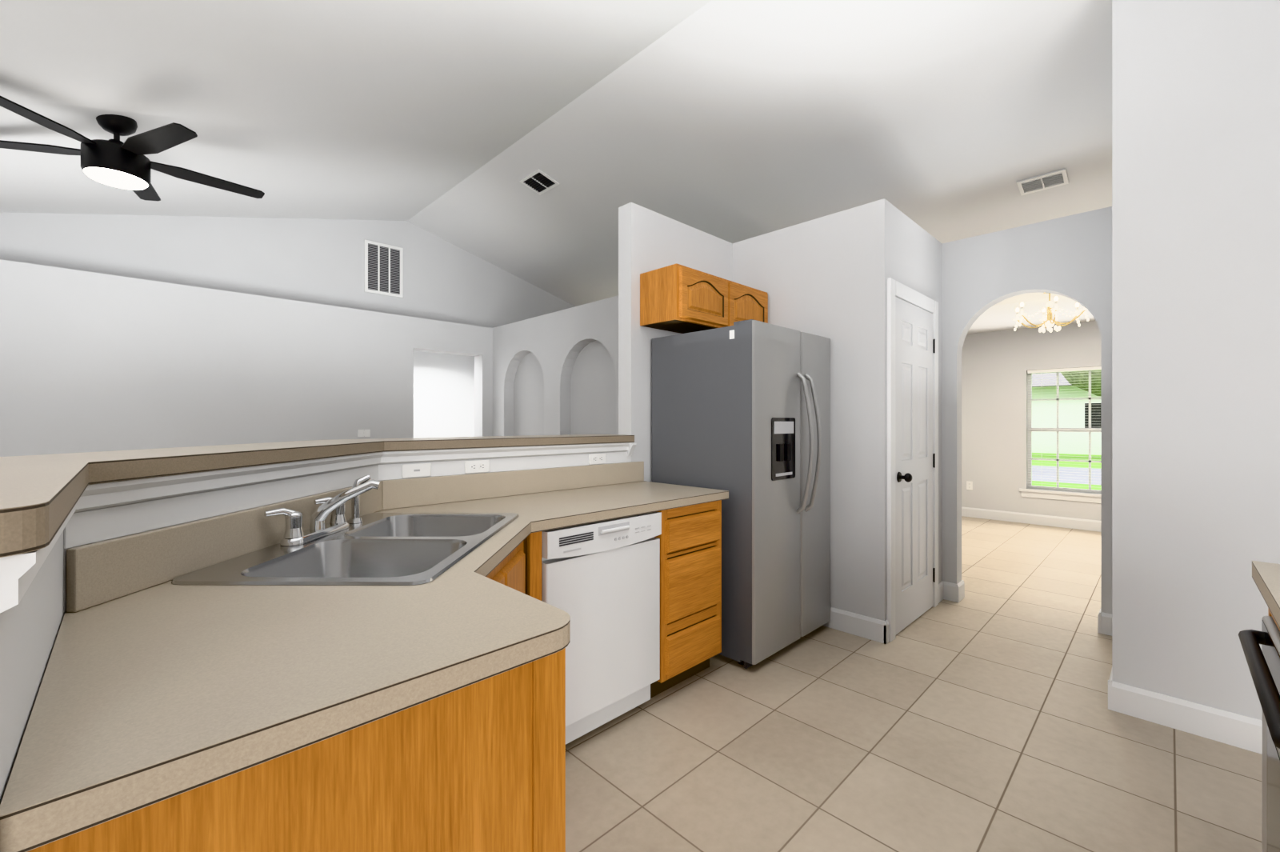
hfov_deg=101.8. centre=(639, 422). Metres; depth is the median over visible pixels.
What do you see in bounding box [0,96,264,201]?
ceiling fan
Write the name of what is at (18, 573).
trim
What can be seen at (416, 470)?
light switch
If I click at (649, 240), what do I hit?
wall
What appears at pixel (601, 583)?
dishwasher
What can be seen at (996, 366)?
wall
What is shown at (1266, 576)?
countertop
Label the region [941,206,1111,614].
wall
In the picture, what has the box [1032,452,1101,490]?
ground
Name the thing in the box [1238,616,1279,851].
built-in oven
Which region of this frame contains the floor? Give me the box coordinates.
[565,516,1262,851]
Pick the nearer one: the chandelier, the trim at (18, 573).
the trim at (18, 573)
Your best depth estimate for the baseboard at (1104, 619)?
3.09 m
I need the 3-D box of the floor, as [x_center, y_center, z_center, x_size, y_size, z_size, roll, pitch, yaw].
[0.113,1.290,4.266,10.440,0.060,9.727,0,0,-45]
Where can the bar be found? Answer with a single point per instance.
(40, 495)
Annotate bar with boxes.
[0,434,634,557]
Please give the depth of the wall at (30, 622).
0.61 m
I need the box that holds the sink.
[171,512,518,585]
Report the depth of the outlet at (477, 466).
2.34 m
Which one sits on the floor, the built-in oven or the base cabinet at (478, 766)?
the base cabinet at (478, 766)
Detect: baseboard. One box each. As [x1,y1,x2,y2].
[823,607,888,643]
[938,580,964,599]
[961,507,1101,531]
[1097,607,1111,631]
[1108,614,1117,711]
[1117,682,1262,754]
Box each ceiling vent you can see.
[519,168,559,195]
[1016,168,1068,195]
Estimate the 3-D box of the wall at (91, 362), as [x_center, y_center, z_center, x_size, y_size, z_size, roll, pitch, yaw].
[-3.575,0.070,4.516,4.930,2.380,0.200,0,0,-45]
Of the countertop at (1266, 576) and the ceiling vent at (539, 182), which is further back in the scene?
the ceiling vent at (539, 182)
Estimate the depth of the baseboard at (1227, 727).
2.10 m
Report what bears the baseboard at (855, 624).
attached to the wall at (1195, 308)
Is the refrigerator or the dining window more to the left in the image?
the refrigerator
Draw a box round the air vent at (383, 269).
[364,239,403,297]
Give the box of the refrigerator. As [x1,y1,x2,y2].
[652,319,830,668]
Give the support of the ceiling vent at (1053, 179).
in the ceiling
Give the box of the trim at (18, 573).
[0,442,635,613]
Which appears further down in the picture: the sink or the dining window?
the sink
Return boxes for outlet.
[464,460,489,473]
[588,453,606,464]
[966,480,972,490]
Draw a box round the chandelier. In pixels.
[1012,292,1088,332]
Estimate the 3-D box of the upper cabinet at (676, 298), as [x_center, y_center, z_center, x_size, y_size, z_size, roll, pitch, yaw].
[0.436,-0.722,3.281,0.922,0.306,0.307,0,0,-45]
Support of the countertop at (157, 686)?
on the base cabinet at (478, 766)
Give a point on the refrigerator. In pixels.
(741, 411)
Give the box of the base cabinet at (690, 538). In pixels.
[650,500,721,698]
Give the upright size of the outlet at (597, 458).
0.056 m
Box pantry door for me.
[887,277,938,642]
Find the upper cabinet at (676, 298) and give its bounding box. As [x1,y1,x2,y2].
[640,263,767,333]
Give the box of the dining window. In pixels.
[1019,366,1101,503]
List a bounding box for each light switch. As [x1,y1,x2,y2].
[357,429,370,436]
[401,463,431,478]
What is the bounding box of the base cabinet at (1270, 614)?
[1268,607,1279,631]
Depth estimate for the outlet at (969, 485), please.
6.92 m
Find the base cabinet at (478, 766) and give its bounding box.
[382,532,565,851]
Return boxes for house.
[1032,372,1101,455]
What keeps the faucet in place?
on the countertop at (157, 686)
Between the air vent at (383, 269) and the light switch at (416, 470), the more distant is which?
the air vent at (383, 269)
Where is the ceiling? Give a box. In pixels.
[0,0,1111,334]
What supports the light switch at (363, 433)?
attached to the wall at (91, 362)
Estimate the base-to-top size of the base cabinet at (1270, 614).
0.873 m
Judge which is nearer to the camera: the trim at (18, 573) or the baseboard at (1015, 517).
the trim at (18, 573)
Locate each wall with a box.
[0,212,575,437]
[0,259,492,456]
[0,451,631,804]
[492,0,1279,719]
[618,202,732,481]
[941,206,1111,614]
[961,320,1101,520]
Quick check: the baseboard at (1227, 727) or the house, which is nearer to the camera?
the baseboard at (1227, 727)
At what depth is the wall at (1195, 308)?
2.18 m
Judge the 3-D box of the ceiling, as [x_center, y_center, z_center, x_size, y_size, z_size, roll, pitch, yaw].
[0.761,-1.750,3.606,10.440,1.140,7.877,0,0,-45]
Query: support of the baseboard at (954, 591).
attached to the wall at (1195, 308)
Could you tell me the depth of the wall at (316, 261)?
5.06 m
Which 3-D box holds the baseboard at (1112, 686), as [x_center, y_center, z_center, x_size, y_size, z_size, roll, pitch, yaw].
[2.438,1.197,2.666,1.084,0.124,0.035,0,0,-44]
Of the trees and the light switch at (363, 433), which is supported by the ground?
the trees
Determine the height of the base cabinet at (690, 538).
0.872 m
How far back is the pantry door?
3.26 m
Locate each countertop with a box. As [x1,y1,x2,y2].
[0,461,728,851]
[1252,560,1279,628]
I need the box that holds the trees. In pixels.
[1060,370,1101,395]
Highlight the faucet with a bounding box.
[264,474,380,546]
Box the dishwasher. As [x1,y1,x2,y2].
[541,511,661,743]

